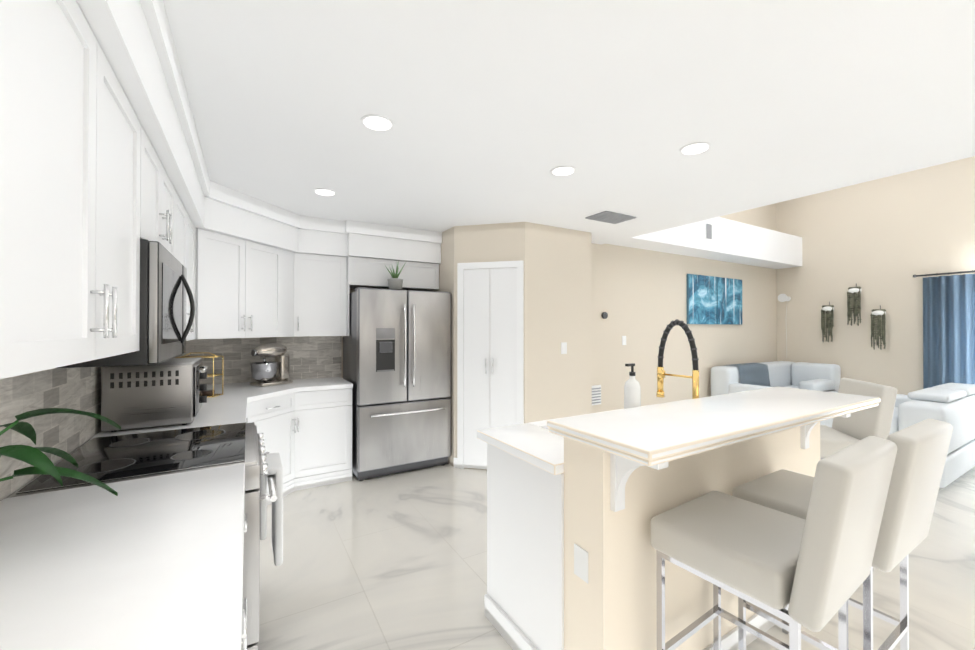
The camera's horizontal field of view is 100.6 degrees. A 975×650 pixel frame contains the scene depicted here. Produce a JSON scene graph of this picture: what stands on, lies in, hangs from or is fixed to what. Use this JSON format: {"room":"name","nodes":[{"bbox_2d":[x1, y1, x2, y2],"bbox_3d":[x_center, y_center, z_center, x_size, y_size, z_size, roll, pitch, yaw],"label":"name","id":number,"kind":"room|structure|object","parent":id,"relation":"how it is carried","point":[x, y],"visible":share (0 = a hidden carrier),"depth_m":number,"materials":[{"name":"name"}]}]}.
{"room":"kitchen","nodes":[
{"label":"kitchen","id":0,"kind":"room"},
{"bbox_2d":[341,288,354,377],"bbox_3d":[-1.248,0.209,4.655,3.900,2.500,0.200,0,0,-31],"label":"wall","id":1,"kind":"structure","parent":0,"point":[351,290],"depth_m":4.35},
{"bbox_2d":[312,254,351,335],"bbox_3d":[-1.679,-0.290,4.052,0.496,0.790,0.376,0,0,-31],"label":"upper cabinet","id":2,"kind":"object","parent":1,"relation":"attached to","point":[330,290],"depth_m":3.97,"materials":[{"name":"white wood"}]},
{"bbox_2d":[348,256,403,288],"bbox_3d":[-1.245,-0.543,4.299,0.533,0.280,0.396,0,0,-31],"label":"upper cabinet","id":3,"kind":"object","parent":1,"relation":"attached to","point":[371,273],"depth_m":4.12,"materials":[{"name":"white wood"}]},
{"bbox_2d":[402,261,438,290],"bbox_3d":[-0.866,-0.542,4.523,0.533,0.280,0.396,0,0,-31],"label":"upper cabinet","id":4,"kind":"object","parent":1,"relation":"attached to","point":[418,276],"depth_m":4.39,"materials":[{"name":"white wood"}]},
{"bbox_2d":[432,222,591,469],"bbox_3d":[0.150,0.210,4.727,1.420,2.500,1.500,0,0,-31],"label":"wall","id":5,"kind":"structure","parent":0,"point":[557,292],"depth_m":4.17,"materials":[{"name":"beige paint"}]},
{"bbox_2d":[454,458,456,467],"bbox_3d":[2.974,1.411,4.843,6.428,0.100,2.198,0,0,-31],"label":"baseboard","id":6,"kind":"structure","parent":5,"relation":"attached to","point":[455,462],"depth_m":4.14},
{"bbox_2d":[457,260,523,469],"bbox_3d":[0.024,0.408,4.058,0.495,2.095,0.495,0,0,-31],"label":"door","id":7,"kind":"structure","parent":5,"relation":"attached to","point":[490,347],"depth_m":4.07,"materials":[{"name":"white wood"}]},
{"bbox_2d":[561,342,566,353],"bbox_3d":[0.802,0.236,4.235,0.075,0.120,0.008,0,0,-31],"label":"switch plate","id":8,"kind":"object","parent":5,"relation":"attached to","point":[563,347],"depth_m":4.23,"materials":[{"name":"white plastic"}]},
{"bbox_2d":[163,0,974,244],"bbox_3d":[1.075,-2.004,1.106,4.670,1.920,8.700,0,0,-31],"label":"ceiling","id":9,"kind":"structure","parent":0,"point":[495,111],"depth_m":1.88,"materials":[{"name":"white paint"}]},
{"bbox_2d":[76,0,441,263],"bbox_3d":[-0.689,-0.867,2.320,2.478,0.338,4.400,0,0,-31],"label":"soffit","id":10,"kind":"structure","parent":9,"relation":"attached to","point":[134,38],"depth_m":2.06,"materials":[{"name":"white paint"}]},
{"bbox_2d":[313,188,336,195],"bbox_3d":[-1.256,-1.027,3.125,0.169,0.005,0.169,0,0,-37],"label":"recessed light","id":11,"kind":"object","parent":9,"relation":"in","point":[320,191],"depth_m":3.12,"materials":[{"name":"white"}]},
{"bbox_2d":[360,114,394,131],"bbox_3d":[-0.562,-1.034,2.071,0.169,0.005,0.169,0,0,-40],"label":"recessed light","id":12,"kind":"object","parent":9,"relation":"in","point":[377,122],"depth_m":2.06,"materials":[{"name":"white"}]},
{"bbox_2d":[550,166,575,175],"bbox_3d":[0.505,-1.030,2.702,0.169,0.005,0.169,0,0,35],"label":"recessed light","id":13,"kind":"object","parent":9,"relation":"in","point":[561,170],"depth_m":2.69,"materials":[{"name":"white"}]},
{"bbox_2d":[585,211,635,223],"bbox_3d":[1.165,-1.017,3.825,0.400,0.014,0.260,0,0,-31],"label":"ceiling vent","id":14,"kind":"object","parent":9,"relation":"in","point":[610,217],"visible":1,"depth_m":3.80,"materials":[{"name":"grey metal"}]},
{"bbox_2d":[679,142,711,154],"bbox_3d":[1.214,-1.032,2.367,0.169,0.005,0.169,0,0,-40],"label":"recessed light","id":15,"kind":"object","parent":9,"relation":"in","point":[699,147],"depth_m":2.35,"materials":[{"name":"white"}]},
{"bbox_2d":[258,463,974,649],"bbox_3d":[3.042,1.494,2.305,9.300,0.100,8.800,0,0,-31],"label":"floor","id":16,"kind":"structure","parent":0,"point":[397,561],"depth_m":2.34,"materials":[{"name":"tile"}]},
{"bbox_2d":[0,463,246,649],"bbox_3d":[-0.934,0.980,0.945,0.639,0.910,1.052,0,0,-31],"label":"base cabinet","id":17,"kind":"object","parent":16,"relation":"on","point":[152,563],"depth_m":0.88,"materials":[{"name":"white wood"}]},
{"bbox_2d":[0,408,120,495],"bbox_3d":[-1.081,0.365,0.938,0.329,0.318,0.370,0,0,-31],"label":"plant","id":18,"kind":"object","parent":17,"relation":"on","point":[38,460],"visible":1,"depth_m":0.98,"materials":[{"name":"green plant"}]},
{"bbox_2d":[7,422,276,649],"bbox_3d":[-1.351,0.982,1.754,0.742,0.917,0.758,0,0,-31],"label":"range","id":19,"kind":"object","parent":16,"relation":"on","point":[111,459],"visible":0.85,"depth_m":1.58,"materials":[{"name":"silver metal"}]},
{"bbox_2d":[260,453,282,565],"bbox_3d":[-1.060,0.885,1.973,0.098,0.453,0.280,0,0,-31],"label":"towel","id":20,"kind":"object","parent":19,"relation":"hanging from","point":[275,465],"visible":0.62,"depth_m":1.87,"materials":[{"name":"white fabric"}]},
{"bbox_2d":[91,379,327,505],"bbox_3d":[-1.922,0.993,2.989,1.020,0.910,1.943,0,0,-31],"label":"base cabinet","id":21,"kind":"object","parent":16,"relation":"on","point":[291,424],"depth_m":3.44,"materials":[{"name":"white wood"}]},
{"bbox_2d":[0,367,101,500],"bbox_3d":[-1.800,0.315,1.771,0.012,0.470,4.200,0,0,-31],"label":"tile backsplash","id":22,"kind":"structure","parent":21,"relation":"on","point":[78,388],"depth_m":1.52,"materials":[{"name":"tile"}]},
{"bbox_2d":[101,358,208,431],"bbox_3d":[-1.837,0.367,2.295,0.413,0.331,0.501,0,0,-31],"label":"toaster oven","id":23,"kind":"object","parent":21,"relation":"on","point":[167,392],"visible":1,"depth_m":2.08,"materials":[{"name":"silver metal"}]},
{"bbox_2d":[176,352,223,397],"bbox_3d":[-2.186,0.371,3.077,0.267,0.334,0.138,0,0,-6],"label":"stand","id":24,"kind":"object","parent":21,"relation":"on","point":[209,393],"visible":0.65,"depth_m":3.07,"materials":[{"name":"gold metal"}]},
{"bbox_2d":[250,343,292,386],"bbox_3d":[-1.992,0.351,3.737,0.351,0.382,0.314,0,0,-31],"label":"stand mixer","id":25,"kind":"object","parent":21,"relation":"on","point":[264,373],"visible":1,"depth_m":3.66,"materials":[{"name":"silver metal"}]},
{"bbox_2d":[296,377,352,485],"bbox_3d":[-1.769,0.999,3.836,0.826,0.910,0.641,0,0,-31],"label":"base cabinet","id":26,"kind":"object","parent":16,"relation":"on","point":[333,395],"depth_m":3.74,"materials":[{"name":"white wood"}]},
{"bbox_2d":[173,336,340,384],"bbox_3d":[-2.207,0.330,3.963,1.484,0.470,0.011,0,0,-31],"label":"tile backsplash","id":27,"kind":"structure","parent":26,"relation":"on","point":[310,356],"depth_m":3.96,"materials":[{"name":"tile"}]},
{"bbox_2d":[343,287,450,480],"bbox_3d":[-0.945,0.550,4.229,0.940,1.812,0.798,0,0,-31],"label":"refrigerator","id":28,"kind":"object","parent":16,"relation":"on","point":[397,359],"visible":0.96,"depth_m":3.91,"materials":[{"name":"silver metal"}]},
{"bbox_2d":[386,261,405,289],"bbox_3d":[-0.929,-0.507,4.077,0.204,0.298,0.163,0,0,-31],"label":"potted plant","id":29,"kind":"object","parent":28,"relation":"on","point":[395,282],"visible":0.98,"depth_m":4.04,"materials":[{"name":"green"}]},
{"bbox_2d":[484,446,564,649],"bbox_3d":[0.346,1.008,1.921,0.488,0.868,0.580,0,0,-31],"label":"base cabinet","id":30,"kind":"object","parent":16,"relation":"on","point":[524,600],"depth_m":1.75,"materials":[{"name":"wood"}]},
{"bbox_2d":[557,394,824,649],"bbox_3d":[1.068,0.926,1.895,1.680,1.031,0.200,0,0,-31],"label":"kitchen island","id":31,"kind":"object","parent":16,"relation":"on","point":[576,504],"depth_m":1.50,"materials":[{"name":"paint"}]},
{"bbox_2d":[477,398,704,477],"bbox_3d":[0.861,0.554,2.247,1.770,0.041,0.609,0,0,-31],"label":"countertop","id":32,"kind":"structure","parent":31,"relation":"on","point":[535,443],"depth_m":1.80,"materials":[{"name":"white stone"}]},
{"bbox_2d":[624,363,640,408],"bbox_3d":[0.680,0.354,1.902,0.077,0.352,0.074,0,0,-31],"label":"soap dispenser bottle","id":33,"kind":"object","parent":32,"relation":"on","point":[632,393],"visible":0.65,"depth_m":1.88,"materials":[{"name":"white plastic"}]},
{"bbox_2d":[656,319,698,398],"bbox_3d":[1.046,0.249,2.202,0.092,0.567,0.262,0,0,-31],"label":"spring faucet","id":34,"kind":"object","parent":32,"relation":"on","point":[661,373],"visible":0.88,"depth_m":2.18,"materials":[{"name":"gold metal"}]},
{"bbox_2d":[651,436,896,649],"bbox_3d":[0.914,0.892,1.336,0.450,1.091,0.557,0,0,-34],"label":"bar stool","id":35,"kind":"object","parent":16,"relation":"on","point":[813,569],"visible":1,"depth_m":1.18,"materials":[{"name":"beige leather"}]},
{"bbox_2d":[711,361,840,395],"bbox_3d":[4.556,1.045,6.279,2.150,0.850,1.005,0,0,-31],"label":"sectional sofa","id":36,"kind":"object","parent":16,"relation":"on","point":[725,379],"visible":0.21,"depth_m":6.38,"materials":[{"name":"white fabric"}]},
{"bbox_2d":[731,363,769,386],"bbox_3d":[4.164,0.793,6.158,0.850,0.396,0.783,0,0,-31],"label":"throw blanket","id":37,"kind":"object","parent":36,"relation":"on","point":[754,373],"visible":0.65,"depth_m":6.25,"materials":[{"name":"fabric"}]},
{"bbox_2d":[732,419,952,649],"bbox_3d":[1.365,0.894,1.591,0.450,1.091,0.557,0,0,-32],"label":"bar stool","id":38,"kind":"object","parent":16,"relation":"on","point":[919,463],"visible":0.6,"depth_m":1.40,"materials":[{"name":"beige leather"}]},
{"bbox_2d":[820,378,896,459],"bbox_3d":[2.165,0.900,2.620,0.557,1.091,0.450,0,0,15],"label":"bar stool","id":39,"kind":"object","parent":16,"relation":"on","point":[843,433],"visible":0.29,"depth_m":2.44,"materials":[{"name":"beige leather"}]},
{"bbox_2d":[820,383,974,487],"bbox_3d":[4.500,1.048,4.390,1.970,0.820,1.000,0,0,-31],"label":"sofa","id":40,"kind":"object","parent":16,"relation":"on","point":[953,404],"visible":0.4,"depth_m":3.73,"materials":[{"name":"white fabric"}]},
{"bbox_2d":[591,203,776,412],"bbox_3d":[3.126,-0.681,6.203,5.200,4.300,0.200,0,0,-31],"label":"wall","id":41,"kind":"structure","parent":0,"point":[639,296],"depth_m":5.72,"materials":[{"name":"beige paint"}]},
{"bbox_2d":[592,385,600,404],"bbox_3d":[1.340,0.862,5.010,0.180,0.240,0.014,0,0,-31],"label":"air vent","id":42,"kind":"object","parent":41,"relation":"in","point":[596,394],"visible":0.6,"depth_m":5.01,"materials":[{"name":"grey"}]},
{"bbox_2d":[601,312,607,318],"bbox_3d":[1.472,-0.128,5.087,0.084,0.084,0.029,0,0,-31],"label":"thermostat","id":43,"kind":"object","parent":41,"relation":"attached to","point":[604,315],"visible":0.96,"depth_m":5.07,"materials":[{"name":"black plastic"}]},
{"bbox_2d":[622,336,625,344],"bbox_3d":[1.786,0.193,5.282,0.075,0.120,0.008,0,0,-31],"label":"switch plate","id":44,"kind":"object","parent":41,"relation":"attached to","point":[623,337],"depth_m":5.28,"materials":[{"name":"white plastic"}]},
{"bbox_2d":[687,274,717,323],"bbox_3d":[3.256,-0.391,6.139,0.720,0.740,0.034,0,0,-31],"label":"picture","id":45,"kind":"object","parent":41,"relation":"attached to","point":[713,300],"depth_m":6.11,"materials":[{"name":"blue fabric"}]},
{"bbox_2d":[606,217,801,268],"bbox_3d":[3.438,-1.282,6.043,4.430,0.500,0.400,0,0,-31],"label":"ceiling soffit","id":46,"kind":"structure","parent":41,"relation":"attached to","point":[732,241],"depth_m":5.90,"materials":[{"name":"white paint"}]},
{"bbox_2d":[705,223,711,240],"bbox_3d":[3.049,-1.295,5.572,0.150,0.230,0.010,0,0,-31],"label":"air vent","id":47,"kind":"object","parent":46,"relation":"attached to","point":[708,231],"visible":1,"depth_m":5.56,"materials":[{"name":"grey metal"}]},
{"bbox_2d":[718,277,741,324],"bbox_3d":[3.893,-0.389,6.516,0.720,0.740,0.034,0,0,-31],"label":"picture","id":48,"kind":"object","parent":41,"relation":"attached to","point":[729,290],"depth_m":6.49,"materials":[{"name":"blue fabric"}]},
{"bbox_2d":[776,156,974,394],"bbox_3d":[6.907,-0.690,4.722,0.200,4.300,8.600,0,0,-31],"label":"wall","id":49,"kind":"structure","parent":0,"point":[881,241],"depth_m":6.18,"materials":[{"name":"beige paint"}]},
{"bbox_2d":[778,294,790,340],"bbox_3d":[5.242,0.008,7.125,0.210,1.135,0.150,0,0,-31],"label":"floor lamp","id":50,"kind":"object","parent":49,"relation":"attached to","point":[783,297],"visible":1,"depth_m":7.10,"materials":[{"name":"white plastic"}]},
{"bbox_2d":[821,302,833,341],"bbox_3d":[5.582,-0.060,6.628,0.128,0.666,0.173,0,0,-31],"label":"wall planter","id":51,"kind":"object","parent":49,"relation":"attached to","point":[829,309],"depth_m":6.60,"materials":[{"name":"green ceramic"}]},
{"bbox_2d":[847,283,861,325],"bbox_3d":[5.754,-0.330,6.338,0.128,0.669,0.170,0,0,-31],"label":"wall planter","id":52,"kind":"object","parent":49,"relation":"attached to","point":[856,291],"depth_m":6.31,"materials":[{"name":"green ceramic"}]},
{"bbox_2d":[870,305,885,349],"bbox_3d":[5.897,0.028,6.095,0.128,0.669,0.170,0,0,-31],"label":"wall planter","id":53,"kind":"object","parent":49,"relation":"attached to","point":[876,314],"depth_m":6.07,"materials":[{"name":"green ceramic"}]},
{"bbox_2d":[913,270,974,277],"bbox_3d":[6.862,-0.712,4.482,0.119,0.044,3.032,0,0,-31],"label":"curtain rod","id":54,"kind":"object","parent":49,"relation":"attached to","point":[948,273],"visible":1,"depth_m":5.49,"materials":[{"name":"grey metal"}]},
{"bbox_2d":[923,274,974,388],"bbox_3d":[6.341,0.378,5.281,0.088,2.110,0.910,0,0,-31],"label":"curtain","id":55,"kind":"object","parent":54,"relation":"hanging from","point":[948,329],"visible":0.62,"depth_m":5.49,"materials":[{"name":"blue fabric"}]},
{"bbox_3d":[-0.848,0.179,-0.047,0.200,2.500,8.700,0,0,-31],"label":"wall","id":56,"kind":"structure","parent":0,"visible":0},
{"bbox_2d":[0,0,147,378],"bbox_3d":[-1.099,-0.310,0.915,0.316,0.790,0.945,0,0,-31],"label":"upper cabinet","id":57,"kind":"object","parent":56,"relation":"attached to","point":[89,198],"depth_m":0.84,"materials":[{"name":"white wood"}]},
{"bbox_2d":[148,139,179,261],"bbox_3d":[-1.535,-0.503,1.654,0.316,0.395,0.760,0,0,-31],"label":"upper cabinet","id":58,"kind":"object","parent":56,"relation":"attached to","point":[163,199],"depth_m":1.73,"materials":[{"name":"white wood"}]},
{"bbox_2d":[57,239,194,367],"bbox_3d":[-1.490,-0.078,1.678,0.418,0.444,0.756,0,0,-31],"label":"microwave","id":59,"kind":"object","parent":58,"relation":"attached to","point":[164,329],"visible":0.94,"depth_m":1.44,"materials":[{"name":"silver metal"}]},
{"bbox_2d":[180,199,207,340],"bbox_3d":[-1.956,-0.300,2.418,0.371,0.790,0.976,0,0,-31],"label":"upper cabinet","id":60,"kind":"object","parent":56,"relation":"attached to","point":[193,241],"depth_m":2.87,"materials":[{"name":"white wood"}]},
{"bbox_2d":[208,231,311,338],"bbox_3d":[-2.122,-0.294,3.379,1.064,0.790,1.083,0,0,-31],"label":"upper cabinet","id":61,"kind":"object","parent":56,"relation":"attached to","point":[255,290],"depth_m":3.37,"materials":[{"name":"white wood"}]}
]}

